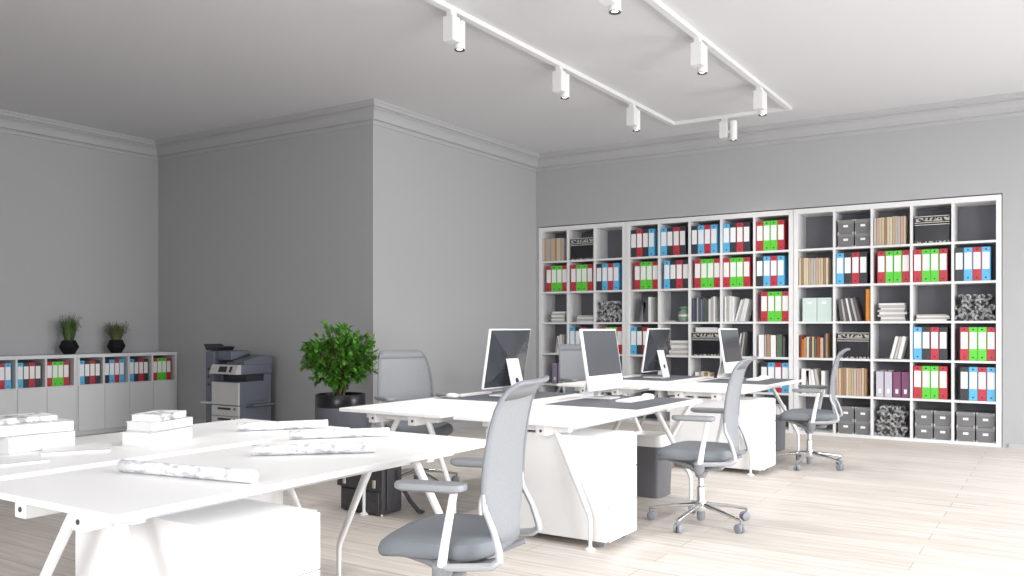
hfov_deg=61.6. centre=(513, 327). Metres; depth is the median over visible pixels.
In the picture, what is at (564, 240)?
paperback
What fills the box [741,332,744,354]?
book
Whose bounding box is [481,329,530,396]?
desktop computer
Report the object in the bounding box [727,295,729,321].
book
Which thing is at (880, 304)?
book
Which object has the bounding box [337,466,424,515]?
briefcase
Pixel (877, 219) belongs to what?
paperback
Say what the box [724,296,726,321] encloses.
book
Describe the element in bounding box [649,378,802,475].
office desk
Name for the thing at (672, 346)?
book
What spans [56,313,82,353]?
potted plant
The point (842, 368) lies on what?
paperback
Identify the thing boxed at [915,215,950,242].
storage basket
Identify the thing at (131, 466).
roll
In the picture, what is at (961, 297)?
paper roll
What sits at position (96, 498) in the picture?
office desk
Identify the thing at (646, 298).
book
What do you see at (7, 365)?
ring binder
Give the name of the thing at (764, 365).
ring binder
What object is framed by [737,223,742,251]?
ring binder
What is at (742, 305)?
book
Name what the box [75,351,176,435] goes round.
base cabinet
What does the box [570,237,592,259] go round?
storage box
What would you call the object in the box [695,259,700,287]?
ring binder
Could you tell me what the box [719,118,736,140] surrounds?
spotlight
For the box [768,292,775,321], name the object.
ring binder
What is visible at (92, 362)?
ring binder
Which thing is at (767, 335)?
book
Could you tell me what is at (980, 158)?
wall
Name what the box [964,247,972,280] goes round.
ring binder
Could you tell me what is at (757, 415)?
base cabinet
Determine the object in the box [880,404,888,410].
paper roll
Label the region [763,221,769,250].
ring binder
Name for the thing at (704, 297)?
book
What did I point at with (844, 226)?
box
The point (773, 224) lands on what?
ring binder
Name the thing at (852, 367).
paperback
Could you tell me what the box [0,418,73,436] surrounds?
book
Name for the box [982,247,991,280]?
ring binder
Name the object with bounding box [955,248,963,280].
ring binder
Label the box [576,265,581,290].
ring binder
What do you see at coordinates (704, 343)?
storage basket
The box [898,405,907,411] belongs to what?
paper roll
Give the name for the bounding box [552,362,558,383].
magazine file
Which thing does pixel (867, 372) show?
paperback
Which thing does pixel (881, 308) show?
book
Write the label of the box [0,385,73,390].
shelf
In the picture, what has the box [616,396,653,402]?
keyboard
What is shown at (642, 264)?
ring binder
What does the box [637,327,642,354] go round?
ring binder
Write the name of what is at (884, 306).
book
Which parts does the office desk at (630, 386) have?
rail, leg, leg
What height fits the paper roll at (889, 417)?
0.062 m
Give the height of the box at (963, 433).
0.158 m
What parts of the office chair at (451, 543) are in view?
support arm, arm post, seat, tilt arm, backrest, tilt arm, frame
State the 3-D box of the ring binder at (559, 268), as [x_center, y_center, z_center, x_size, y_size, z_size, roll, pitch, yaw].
[0.722,-0.688,12.259,0.084,0.365,0.287,0,0,33]
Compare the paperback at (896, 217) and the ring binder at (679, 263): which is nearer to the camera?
the paperback at (896, 217)
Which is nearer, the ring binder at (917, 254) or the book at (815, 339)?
the ring binder at (917, 254)
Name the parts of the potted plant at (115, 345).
pot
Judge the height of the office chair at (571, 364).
1.090 m
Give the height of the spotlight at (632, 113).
0.266 m
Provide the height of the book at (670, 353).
0.031 m
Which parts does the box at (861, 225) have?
lid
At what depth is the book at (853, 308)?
10.02 m
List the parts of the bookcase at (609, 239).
panel, shelf, panel, shelf, shelf, shelf, shelf, panel, panel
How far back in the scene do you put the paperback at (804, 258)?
10.30 m
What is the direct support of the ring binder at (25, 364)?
on the base cabinet at (61, 401)
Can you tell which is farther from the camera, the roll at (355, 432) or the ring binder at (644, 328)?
the ring binder at (644, 328)
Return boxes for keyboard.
[458,391,491,396]
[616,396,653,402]
[623,375,640,377]
[746,377,769,380]
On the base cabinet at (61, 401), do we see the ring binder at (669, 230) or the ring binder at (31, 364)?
the ring binder at (31, 364)
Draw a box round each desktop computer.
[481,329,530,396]
[579,329,623,398]
[641,328,669,377]
[717,328,741,378]
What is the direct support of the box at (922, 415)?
on the box at (924, 431)
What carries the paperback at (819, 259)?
on the bookcase at (976, 221)
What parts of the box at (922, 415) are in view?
lid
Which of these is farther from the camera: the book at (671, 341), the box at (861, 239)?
the book at (671, 341)
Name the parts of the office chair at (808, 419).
support arm, seat, arm post, arm post, tilt arm, backrest, frame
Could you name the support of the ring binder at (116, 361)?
on the base cabinet at (103, 407)
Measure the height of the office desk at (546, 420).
0.730 m
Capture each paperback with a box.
[543,239,544,260]
[546,239,547,260]
[548,239,549,260]
[551,238,552,260]
[553,238,554,260]
[555,238,556,260]
[558,238,559,260]
[560,238,561,260]
[562,238,566,260]
[799,258,800,284]
[801,258,803,284]
[804,258,805,284]
[806,258,808,284]
[809,258,810,284]
[811,258,812,284]
[813,258,815,284]
[816,258,817,284]
[818,258,820,284]
[821,258,822,284]
[823,258,825,284]
[826,258,832,284]
[836,367,841,394]
[839,368,840,394]
[841,367,843,394]
[844,367,849,394]
[846,367,850,395]
[849,367,852,395]
[851,368,854,395]
[854,368,855,395]
[856,368,859,395]
[859,368,861,395]
[862,367,865,395]
[864,368,870,395]
[874,218,875,244]
[876,218,878,244]
[879,218,881,244]
[882,217,883,244]
[884,217,886,244]
[887,217,889,244]
[890,217,891,244]
[892,216,894,244]
[895,216,897,243]
[898,216,900,243]
[901,216,902,243]
[903,216,908,243]
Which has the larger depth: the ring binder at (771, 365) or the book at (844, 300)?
the ring binder at (771, 365)
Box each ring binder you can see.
[0,363,4,388]
[5,363,10,388]
[18,362,28,387]
[18,363,22,387]
[27,362,34,387]
[35,362,40,386]
[47,361,57,385]
[47,362,51,386]
[56,361,62,385]
[63,361,68,385]
[80,360,89,383]
[80,361,83,384]
[89,360,94,383]
[95,360,99,383]
[105,359,113,382]
[105,360,108,382]
[110,359,118,382]
[119,359,123,381]
[130,358,142,380]
[130,359,133,381]
[134,359,138,381]
[138,358,147,380]
[153,358,156,379]
[157,358,161,379]
[158,357,170,379]
[162,358,165,379]
[546,266,551,291]
[552,266,556,291]
[557,266,561,291]
[562,265,566,290]
[570,327,574,343]
[571,265,575,290]
[575,327,579,343]
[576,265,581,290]
[582,264,586,290]
[587,264,592,290]
[596,264,601,290]
[602,264,607,289]
[608,263,612,289]
[613,263,621,289]
[617,327,621,353]
[631,230,636,256]
[631,327,636,353]
[634,262,639,289]
[637,229,642,256]
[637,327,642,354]
[640,262,645,288]
[643,229,648,256]
[643,327,648,353]
[646,262,651,288]
[649,229,657,255]
[652,261,657,288]
[661,228,666,255]
[664,261,669,288]
[667,227,672,254]
[670,261,675,288]
[673,227,679,254]
[676,260,682,287]
[680,227,687,254]
[683,260,687,287]
[691,226,697,253]
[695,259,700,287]
[698,225,703,253]
[701,259,706,287]
[704,225,710,253]
[707,259,713,287]
[711,224,719,252]
[714,259,719,286]
[723,224,729,252]
[723,258,729,286]
[730,223,736,251]
[730,258,736,286]
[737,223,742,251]
[737,258,742,286]
[743,222,752,251]
[743,257,752,286]
[756,221,762,250]
[756,257,762,285]
[761,292,767,321]
[761,362,767,391]
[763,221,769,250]
[763,256,769,285]
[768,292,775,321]
[768,362,776,391]
[770,220,776,249]
[770,256,776,285]
[775,291,781,321]
[775,362,784,392]
[777,220,788,249]
[777,256,788,285]
[782,291,788,320]
[782,362,788,392]
[836,253,843,283]
[844,253,851,283]
[852,252,858,283]
[859,252,870,283]
[877,251,884,282]
[885,251,892,282]
[893,250,901,282]
[902,250,909,282]
[913,250,921,281]
[913,327,921,359]
[914,365,923,398]
[922,249,929,281]
[922,327,929,359]
[922,365,932,398]
[930,249,938,281]
[930,327,938,359]
[930,365,941,398]
[939,248,949,281]
[939,327,949,359]
[939,365,949,399]
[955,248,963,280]
[960,327,968,360]
[960,366,969,399]
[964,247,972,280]
[969,327,977,360]
[969,366,979,400]
[973,247,981,280]
[978,327,986,360]
[978,366,987,400]
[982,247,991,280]
[987,327,995,360]
[987,366,995,401]
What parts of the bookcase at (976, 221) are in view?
panel, panel, shelf, shelf, shelf, shelf, shelf, panel, panel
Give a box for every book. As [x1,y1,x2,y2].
[0,412,56,424]
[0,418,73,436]
[0,430,74,454]
[121,426,191,446]
[126,417,192,431]
[131,410,185,421]
[551,315,566,316]
[551,319,566,320]
[552,317,566,318]
[557,336,559,352]
[562,335,566,343]
[577,315,592,316]
[577,317,592,318]
[577,319,592,320]
[637,304,642,321]
[643,299,645,321]
[646,298,647,321]
[648,297,656,321]
[669,350,687,352]
[670,340,687,342]
[670,343,687,344]
[670,353,687,354]
[671,345,687,347]
[671,348,687,349]
[693,298,696,321]
[695,300,696,321]
[696,327,719,331]
[698,296,705,321]
[701,299,702,321]
[703,297,709,321]
[705,298,708,321]
[706,301,707,321]
[708,299,710,321]
[711,297,712,321]
[713,297,719,321]
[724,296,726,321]
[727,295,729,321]
[729,296,734,321]
[732,297,739,321]
[735,299,742,321]
[737,299,744,321]
[740,298,751,321]
[740,331,744,348]
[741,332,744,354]
[742,299,752,321]
[742,331,751,355]
[758,335,764,356]
[766,334,774,356]
[770,335,775,356]
[776,334,786,356]
[783,336,788,356]
[800,335,805,356]
[801,368,809,393]
[802,339,803,357]
[804,337,805,357]
[806,337,811,357]
[806,370,808,393]
[807,369,812,393]
[809,339,811,357]
[810,370,815,393]
[812,337,816,357]
[813,368,820,384]
[814,338,816,357]
[817,337,822,357]
[820,337,823,357]
[821,370,828,394]
[825,333,831,357]
[838,300,843,320]
[841,299,845,320]
[843,299,849,320]
[846,298,851,320]
[847,297,854,320]
[850,298,857,320]
[852,297,864,320]
[866,289,870,320]
[878,310,906,311]
[878,314,906,316]
[879,303,907,305]
[879,305,906,307]
[879,312,908,314]
[880,319,907,320]
[881,308,906,309]
[881,317,906,318]
[890,336,898,358]
[894,336,901,358]
[897,336,908,358]
[916,314,948,315]
[916,319,947,320]
[917,316,950,317]
[917,317,950,318]
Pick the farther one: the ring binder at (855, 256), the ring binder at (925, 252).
the ring binder at (855, 256)
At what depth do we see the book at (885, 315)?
9.79 m
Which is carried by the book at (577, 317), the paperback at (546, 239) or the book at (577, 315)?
the book at (577, 315)
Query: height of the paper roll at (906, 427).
0.061 m
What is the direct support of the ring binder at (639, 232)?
on the bookcase at (669, 301)
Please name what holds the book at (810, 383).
on the bookcase at (976, 221)
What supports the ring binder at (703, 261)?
on the bookcase at (669, 301)
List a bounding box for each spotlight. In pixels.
[443,10,464,51]
[552,66,568,99]
[599,0,620,14]
[626,104,639,131]
[690,37,706,74]
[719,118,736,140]
[753,86,766,115]
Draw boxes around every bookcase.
[539,222,625,421]
[626,210,792,432]
[793,194,1001,446]
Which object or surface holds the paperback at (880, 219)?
on the bookcase at (976, 221)
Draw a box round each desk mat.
[437,390,574,401]
[545,395,690,409]
[623,374,701,380]
[698,378,794,384]
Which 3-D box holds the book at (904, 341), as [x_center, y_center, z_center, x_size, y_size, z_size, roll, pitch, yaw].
[4.450,0.231,9.820,0.101,0.263,0.200,0,0,33]
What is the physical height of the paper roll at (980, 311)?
0.061 m
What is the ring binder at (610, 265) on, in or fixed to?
on the bookcase at (609, 239)
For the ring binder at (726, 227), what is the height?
0.365 m
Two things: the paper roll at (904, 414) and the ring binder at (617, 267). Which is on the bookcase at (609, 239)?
the ring binder at (617, 267)
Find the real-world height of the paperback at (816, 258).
0.321 m
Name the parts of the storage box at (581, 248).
lid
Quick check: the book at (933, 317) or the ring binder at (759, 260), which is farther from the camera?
the ring binder at (759, 260)
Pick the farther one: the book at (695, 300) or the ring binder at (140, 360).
the book at (695, 300)
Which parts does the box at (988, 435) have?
lid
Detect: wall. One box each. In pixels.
[0,132,157,354]
[158,125,384,427]
[385,128,535,424]
[536,116,1023,447]
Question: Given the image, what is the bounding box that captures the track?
[424,0,791,125]
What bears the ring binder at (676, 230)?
on the bookcase at (669, 301)
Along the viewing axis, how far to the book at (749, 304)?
10.74 m
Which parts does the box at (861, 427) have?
lid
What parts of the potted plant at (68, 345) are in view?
pot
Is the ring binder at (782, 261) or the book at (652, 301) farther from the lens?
the book at (652, 301)
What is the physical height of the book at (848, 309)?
0.270 m
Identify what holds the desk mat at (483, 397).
on the office desk at (427, 411)
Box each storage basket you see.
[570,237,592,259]
[692,332,719,355]
[837,333,870,358]
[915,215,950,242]
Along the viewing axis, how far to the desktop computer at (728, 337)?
9.15 m
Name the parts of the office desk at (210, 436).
leg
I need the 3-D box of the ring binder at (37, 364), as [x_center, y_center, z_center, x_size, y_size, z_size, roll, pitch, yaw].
[-5.491,0.538,9.813,0.222,0.283,0.065,0,0,33]
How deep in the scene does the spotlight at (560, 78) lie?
7.95 m
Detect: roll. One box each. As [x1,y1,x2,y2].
[117,459,257,483]
[237,419,327,430]
[251,442,375,455]
[289,427,389,438]
[614,305,621,308]
[874,419,881,424]
[877,410,885,415]
[877,424,884,430]
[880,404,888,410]
[883,425,891,430]
[886,404,894,410]
[886,415,895,420]
[886,420,893,425]
[886,430,893,435]
[889,411,896,416]
[892,405,900,411]
[892,420,899,426]
[892,430,901,436]
[895,411,903,416]
[895,426,903,431]
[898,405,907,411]
[899,416,907,421]
[899,420,908,426]
[899,431,908,436]
[901,410,909,416]
[901,425,909,431]
[955,315,961,320]
[958,294,965,299]
[958,310,965,315]
[961,300,968,304]
[961,305,968,310]
[962,315,968,320]
[965,294,971,299]
[965,310,971,315]
[968,299,975,304]
[968,305,975,310]
[968,315,975,320]
[971,310,978,314]
[972,294,978,299]
[975,299,981,304]
[975,315,981,320]
[978,294,985,299]
[978,310,985,315]
[982,299,990,304]
[982,304,988,309]
[982,315,988,320]
[985,294,992,299]
[985,310,993,315]
[988,304,995,309]
[988,315,995,320]
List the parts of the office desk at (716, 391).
rail, leg, leg, rail, leg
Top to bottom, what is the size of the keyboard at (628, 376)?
0.016 m
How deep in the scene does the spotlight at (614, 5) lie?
5.83 m
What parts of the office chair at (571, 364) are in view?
frame, backrest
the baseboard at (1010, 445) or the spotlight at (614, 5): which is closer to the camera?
the spotlight at (614, 5)
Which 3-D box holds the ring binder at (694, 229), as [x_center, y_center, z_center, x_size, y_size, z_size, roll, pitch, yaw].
[2.401,-1.122,11.174,0.084,0.365,0.287,0,0,33]
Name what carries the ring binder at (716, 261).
on the bookcase at (669, 301)
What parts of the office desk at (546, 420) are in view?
leg, leg, rail, leg, leg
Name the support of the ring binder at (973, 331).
on the bookcase at (976, 221)
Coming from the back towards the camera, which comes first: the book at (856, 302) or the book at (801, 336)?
the book at (801, 336)
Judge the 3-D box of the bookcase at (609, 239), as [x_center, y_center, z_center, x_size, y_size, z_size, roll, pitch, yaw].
[1.039,-0.070,12.094,1.366,2.700,0.400,0,0,33]
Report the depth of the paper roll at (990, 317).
9.29 m
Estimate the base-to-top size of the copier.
1.085 m
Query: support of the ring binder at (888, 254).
on the bookcase at (976, 221)
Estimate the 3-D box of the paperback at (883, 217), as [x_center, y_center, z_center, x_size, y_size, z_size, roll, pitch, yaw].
[4.290,-1.098,9.931,0.028,0.317,0.240,0,0,33]
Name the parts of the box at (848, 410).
lid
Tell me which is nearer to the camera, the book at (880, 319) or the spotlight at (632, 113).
the spotlight at (632, 113)
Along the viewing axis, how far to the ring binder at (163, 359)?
11.11 m
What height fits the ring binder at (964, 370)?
0.365 m
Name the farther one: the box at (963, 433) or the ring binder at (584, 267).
the ring binder at (584, 267)
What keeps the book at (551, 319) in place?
on the book
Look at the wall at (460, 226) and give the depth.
10.68 m
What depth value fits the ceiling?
7.89 m
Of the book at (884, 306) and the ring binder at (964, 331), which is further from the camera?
the book at (884, 306)
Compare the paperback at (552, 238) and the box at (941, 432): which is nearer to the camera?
the box at (941, 432)
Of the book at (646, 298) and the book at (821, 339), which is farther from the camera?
the book at (646, 298)
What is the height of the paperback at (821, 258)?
0.316 m
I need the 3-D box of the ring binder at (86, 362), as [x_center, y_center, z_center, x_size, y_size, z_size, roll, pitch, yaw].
[-5.175,0.538,10.303,0.222,0.283,0.065,0,0,33]
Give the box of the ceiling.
[0,0,1023,152]
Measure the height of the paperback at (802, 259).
0.323 m
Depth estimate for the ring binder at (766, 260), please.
10.55 m
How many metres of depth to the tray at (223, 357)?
9.85 m
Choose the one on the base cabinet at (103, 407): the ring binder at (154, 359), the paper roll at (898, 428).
the ring binder at (154, 359)
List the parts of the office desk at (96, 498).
rail, leg, leg, rail, leg, leg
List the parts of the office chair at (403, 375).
frame, backrest, seat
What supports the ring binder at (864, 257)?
on the bookcase at (976, 221)
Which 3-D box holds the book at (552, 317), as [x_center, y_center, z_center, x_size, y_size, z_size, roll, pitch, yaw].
[0.681,-0.133,12.261,0.213,0.024,0.200,0,0,30]
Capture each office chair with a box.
[371,350,459,481]
[378,375,548,575]
[557,344,605,427]
[647,356,756,533]
[776,348,849,470]
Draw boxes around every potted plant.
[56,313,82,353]
[105,321,129,352]
[298,319,379,428]
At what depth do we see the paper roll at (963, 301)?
9.45 m
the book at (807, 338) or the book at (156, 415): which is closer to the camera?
the book at (156, 415)
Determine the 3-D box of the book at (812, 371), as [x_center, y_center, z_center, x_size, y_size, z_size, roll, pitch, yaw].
[3.632,0.650,10.346,0.088,0.293,0.200,0,0,33]
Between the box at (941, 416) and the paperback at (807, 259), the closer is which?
the box at (941, 416)
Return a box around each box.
[803,298,816,320]
[817,298,832,320]
[837,219,854,233]
[837,233,854,246]
[837,404,858,420]
[837,420,854,433]
[854,218,870,232]
[854,232,870,245]
[854,405,870,420]
[854,421,870,434]
[915,408,935,424]
[915,424,933,438]
[934,409,950,425]
[934,425,950,439]
[956,410,976,426]
[956,426,975,441]
[976,411,995,427]
[976,427,995,442]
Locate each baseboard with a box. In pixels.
[193,419,205,423]
[1008,443,1023,448]
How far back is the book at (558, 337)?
12.16 m
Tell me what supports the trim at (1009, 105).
attached to the wall at (79, 225)
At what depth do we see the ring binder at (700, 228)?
11.01 m
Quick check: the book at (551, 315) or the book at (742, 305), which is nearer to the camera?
the book at (742, 305)
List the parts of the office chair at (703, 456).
support arm, seat, arm post, tilt arm, arm post, backrest, frame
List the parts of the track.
track rail, track rail, cross rail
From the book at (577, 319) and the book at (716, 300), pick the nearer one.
the book at (716, 300)
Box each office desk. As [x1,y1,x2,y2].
[0,419,349,507]
[0,431,485,575]
[339,390,582,515]
[453,395,701,551]
[557,374,713,430]
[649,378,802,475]
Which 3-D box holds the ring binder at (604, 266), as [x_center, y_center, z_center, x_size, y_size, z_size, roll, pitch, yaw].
[1.322,-0.688,11.871,0.084,0.365,0.287,0,0,33]
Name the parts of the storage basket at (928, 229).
lid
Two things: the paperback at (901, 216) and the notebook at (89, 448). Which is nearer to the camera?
the notebook at (89, 448)
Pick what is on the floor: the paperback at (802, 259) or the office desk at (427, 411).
the office desk at (427, 411)
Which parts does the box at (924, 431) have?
lid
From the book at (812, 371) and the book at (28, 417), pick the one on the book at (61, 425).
the book at (28, 417)
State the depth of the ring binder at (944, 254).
9.50 m
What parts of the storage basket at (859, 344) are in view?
lid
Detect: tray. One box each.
[200,401,211,403]
[204,344,233,350]
[220,354,249,361]
[246,403,274,407]
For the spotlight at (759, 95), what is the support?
hanging from the track
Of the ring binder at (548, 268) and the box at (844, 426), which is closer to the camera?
the box at (844, 426)
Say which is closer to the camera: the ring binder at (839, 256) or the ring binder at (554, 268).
the ring binder at (839, 256)
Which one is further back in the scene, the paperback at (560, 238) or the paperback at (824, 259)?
the paperback at (560, 238)
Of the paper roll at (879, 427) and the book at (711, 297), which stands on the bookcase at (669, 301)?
the book at (711, 297)
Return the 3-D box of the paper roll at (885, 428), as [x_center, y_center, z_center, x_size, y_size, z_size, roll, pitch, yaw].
[4.320,1.155,9.931,0.062,0.062,0.270,0,0,32]
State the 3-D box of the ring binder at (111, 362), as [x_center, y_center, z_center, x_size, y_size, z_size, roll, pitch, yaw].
[-5.004,0.538,10.569,0.222,0.283,0.065,0,0,33]
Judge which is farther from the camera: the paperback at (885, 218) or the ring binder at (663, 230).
the ring binder at (663, 230)
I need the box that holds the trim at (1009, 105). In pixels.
[0,91,1023,171]
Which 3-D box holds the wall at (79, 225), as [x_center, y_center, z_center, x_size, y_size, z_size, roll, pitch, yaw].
[-7.515,-0.585,7.391,0.200,3.730,9.890,0,0,33]
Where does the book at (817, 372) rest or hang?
on the bookcase at (976, 221)
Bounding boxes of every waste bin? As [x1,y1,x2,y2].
[636,431,671,498]
[774,404,785,451]
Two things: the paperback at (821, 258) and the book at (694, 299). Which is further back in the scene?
the book at (694, 299)
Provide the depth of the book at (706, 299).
10.99 m
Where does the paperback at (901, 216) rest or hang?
on the bookcase at (976, 221)
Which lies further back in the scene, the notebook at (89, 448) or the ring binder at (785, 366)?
the ring binder at (785, 366)
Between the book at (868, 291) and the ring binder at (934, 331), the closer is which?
the ring binder at (934, 331)
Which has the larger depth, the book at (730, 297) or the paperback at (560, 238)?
the paperback at (560, 238)
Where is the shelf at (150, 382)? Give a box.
[80,379,174,385]
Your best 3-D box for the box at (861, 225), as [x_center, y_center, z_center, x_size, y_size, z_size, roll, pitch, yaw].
[4.125,-1.177,10.079,0.182,0.158,0.311,0,0,33]
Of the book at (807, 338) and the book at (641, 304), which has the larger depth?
the book at (641, 304)
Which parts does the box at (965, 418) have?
lid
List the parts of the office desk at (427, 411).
rail, leg, rail, leg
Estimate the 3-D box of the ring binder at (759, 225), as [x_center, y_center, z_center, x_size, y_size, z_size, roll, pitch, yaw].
[3.111,-1.122,10.721,0.084,0.365,0.287,0,0,33]
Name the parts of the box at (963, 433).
lid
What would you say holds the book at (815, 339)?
on the bookcase at (976, 221)
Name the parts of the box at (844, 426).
lid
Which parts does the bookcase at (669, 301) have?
panel, panel, shelf, shelf, shelf, shelf, panel, shelf, panel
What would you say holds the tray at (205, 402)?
on the copier
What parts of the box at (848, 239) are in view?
lid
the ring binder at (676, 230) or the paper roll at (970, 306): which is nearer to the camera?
the paper roll at (970, 306)
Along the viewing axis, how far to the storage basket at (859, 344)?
10.00 m
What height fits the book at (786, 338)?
0.250 m
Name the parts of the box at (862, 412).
lid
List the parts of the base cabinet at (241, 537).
drawer, handle, drawer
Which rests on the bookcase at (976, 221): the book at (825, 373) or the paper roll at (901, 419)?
the book at (825, 373)
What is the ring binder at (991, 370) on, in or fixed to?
on the bookcase at (976, 221)
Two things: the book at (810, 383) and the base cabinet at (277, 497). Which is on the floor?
the base cabinet at (277, 497)
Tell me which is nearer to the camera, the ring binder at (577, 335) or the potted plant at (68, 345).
the potted plant at (68, 345)
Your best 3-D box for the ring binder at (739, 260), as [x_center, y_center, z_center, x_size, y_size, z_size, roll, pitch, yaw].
[2.900,-0.688,10.853,0.084,0.365,0.287,0,0,33]
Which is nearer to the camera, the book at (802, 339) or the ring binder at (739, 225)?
the book at (802, 339)
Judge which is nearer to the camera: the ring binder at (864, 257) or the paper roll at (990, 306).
the paper roll at (990, 306)
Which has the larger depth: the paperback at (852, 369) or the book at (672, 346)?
the book at (672, 346)
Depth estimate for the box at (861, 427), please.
9.95 m
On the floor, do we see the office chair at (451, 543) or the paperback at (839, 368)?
the office chair at (451, 543)
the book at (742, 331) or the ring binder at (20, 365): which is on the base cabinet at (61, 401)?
the ring binder at (20, 365)
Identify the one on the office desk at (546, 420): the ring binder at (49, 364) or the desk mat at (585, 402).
the desk mat at (585, 402)
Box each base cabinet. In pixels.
[0,354,76,435]
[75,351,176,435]
[75,499,319,575]
[246,491,282,504]
[486,428,636,547]
[670,396,775,473]
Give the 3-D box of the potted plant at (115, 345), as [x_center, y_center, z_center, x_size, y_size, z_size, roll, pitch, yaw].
[-4.965,0.116,10.760,0.322,0.409,0.333,0,0,-19]
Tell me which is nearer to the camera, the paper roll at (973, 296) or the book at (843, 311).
the paper roll at (973, 296)
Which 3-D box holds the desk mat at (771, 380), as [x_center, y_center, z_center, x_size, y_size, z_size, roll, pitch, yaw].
[2.401,0.548,8.844,0.720,0.003,1.000,0,0,33]
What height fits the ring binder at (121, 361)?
0.283 m
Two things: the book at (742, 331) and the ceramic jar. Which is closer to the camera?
the book at (742, 331)
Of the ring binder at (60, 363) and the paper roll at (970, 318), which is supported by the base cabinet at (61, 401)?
the ring binder at (60, 363)
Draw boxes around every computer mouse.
[446,393,457,397]
[641,393,653,397]
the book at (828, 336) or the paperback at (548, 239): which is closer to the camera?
the book at (828, 336)
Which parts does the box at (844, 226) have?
lid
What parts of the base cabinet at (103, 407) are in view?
panel, door, door, panel, panel, door, door, panel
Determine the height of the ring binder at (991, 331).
0.365 m
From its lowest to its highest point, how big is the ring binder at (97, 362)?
0.283 m
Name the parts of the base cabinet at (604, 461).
drawer, drawer, drawer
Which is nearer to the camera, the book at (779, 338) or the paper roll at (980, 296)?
the paper roll at (980, 296)
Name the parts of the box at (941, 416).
lid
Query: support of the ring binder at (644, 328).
on the bookcase at (669, 301)
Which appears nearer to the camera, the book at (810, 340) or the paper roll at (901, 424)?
the paper roll at (901, 424)
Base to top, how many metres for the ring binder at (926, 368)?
0.365 m
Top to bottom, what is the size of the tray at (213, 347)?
0.075 m
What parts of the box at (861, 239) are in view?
lid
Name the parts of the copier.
control panel, paper drawer, paper drawer, door, door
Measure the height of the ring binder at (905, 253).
0.365 m
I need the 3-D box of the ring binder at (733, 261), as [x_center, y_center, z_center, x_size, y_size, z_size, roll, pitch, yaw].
[2.830,-0.688,10.902,0.084,0.365,0.287,0,0,33]
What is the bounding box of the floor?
[0,422,1023,575]
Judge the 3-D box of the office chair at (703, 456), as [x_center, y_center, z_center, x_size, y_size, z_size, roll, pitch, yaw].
[1.219,0.735,5.603,0.704,1.090,0.679,0,0,26]
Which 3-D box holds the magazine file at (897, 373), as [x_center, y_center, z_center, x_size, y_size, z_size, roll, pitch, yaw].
[4.412,0.647,9.854,0.085,0.300,0.242,0,0,33]
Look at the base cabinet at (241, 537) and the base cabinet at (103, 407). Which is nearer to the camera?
the base cabinet at (241, 537)
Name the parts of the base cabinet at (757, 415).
drawer, drawer, drawer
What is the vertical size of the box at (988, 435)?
0.158 m
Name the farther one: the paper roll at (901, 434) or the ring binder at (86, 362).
the ring binder at (86, 362)
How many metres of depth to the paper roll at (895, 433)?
9.79 m
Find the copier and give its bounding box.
[200,344,274,422]
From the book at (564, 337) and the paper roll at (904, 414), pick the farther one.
the book at (564, 337)
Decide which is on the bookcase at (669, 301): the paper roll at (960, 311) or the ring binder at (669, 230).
the ring binder at (669, 230)
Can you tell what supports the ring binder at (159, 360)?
on the base cabinet at (103, 407)
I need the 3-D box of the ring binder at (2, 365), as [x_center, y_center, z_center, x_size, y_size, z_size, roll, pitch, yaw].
[-5.704,0.538,9.482,0.222,0.283,0.065,0,0,33]
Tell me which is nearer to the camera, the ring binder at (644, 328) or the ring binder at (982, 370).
the ring binder at (982, 370)
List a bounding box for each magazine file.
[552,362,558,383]
[876,370,885,396]
[884,370,894,396]
[893,370,903,397]
[901,370,909,397]
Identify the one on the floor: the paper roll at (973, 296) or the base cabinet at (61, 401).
the base cabinet at (61, 401)
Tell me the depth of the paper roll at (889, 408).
9.83 m
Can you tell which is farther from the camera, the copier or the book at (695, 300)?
the book at (695, 300)
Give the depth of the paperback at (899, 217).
9.74 m
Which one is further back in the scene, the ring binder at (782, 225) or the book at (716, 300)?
the book at (716, 300)
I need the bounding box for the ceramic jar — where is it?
[678,306,687,321]
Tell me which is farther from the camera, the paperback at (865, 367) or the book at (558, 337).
the book at (558, 337)
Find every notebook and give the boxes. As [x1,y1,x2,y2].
[0,454,49,466]
[41,443,109,455]
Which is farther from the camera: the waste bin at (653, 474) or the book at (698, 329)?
the book at (698, 329)
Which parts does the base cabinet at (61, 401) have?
door, door, panel, panel, door, panel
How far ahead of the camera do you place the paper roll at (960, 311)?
9.45 m
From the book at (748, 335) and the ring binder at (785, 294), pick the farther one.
the book at (748, 335)
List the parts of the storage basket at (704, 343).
lid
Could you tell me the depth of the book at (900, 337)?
9.76 m
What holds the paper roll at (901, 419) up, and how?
on the paper roll at (901, 424)
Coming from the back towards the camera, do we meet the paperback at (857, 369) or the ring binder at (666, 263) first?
the ring binder at (666, 263)
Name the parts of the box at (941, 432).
lid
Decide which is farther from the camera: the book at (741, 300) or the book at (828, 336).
the book at (741, 300)
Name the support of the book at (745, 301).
on the bookcase at (669, 301)
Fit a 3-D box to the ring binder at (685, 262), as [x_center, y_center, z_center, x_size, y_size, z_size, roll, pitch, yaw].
[2.301,-0.688,11.244,0.084,0.365,0.287,0,0,33]
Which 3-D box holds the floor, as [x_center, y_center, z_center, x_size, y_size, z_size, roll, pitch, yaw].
[-0.822,1.340,5.483,13.520,0.120,13.930,0,0,33]
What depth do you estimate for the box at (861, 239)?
9.95 m
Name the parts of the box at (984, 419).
lid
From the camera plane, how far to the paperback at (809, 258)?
10.27 m
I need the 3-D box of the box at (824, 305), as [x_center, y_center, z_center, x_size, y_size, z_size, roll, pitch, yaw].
[3.744,-0.211,10.284,0.165,0.280,0.244,0,0,33]
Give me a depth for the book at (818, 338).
10.23 m
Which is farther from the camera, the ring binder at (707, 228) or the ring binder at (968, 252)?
the ring binder at (707, 228)
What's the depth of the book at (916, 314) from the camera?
9.58 m

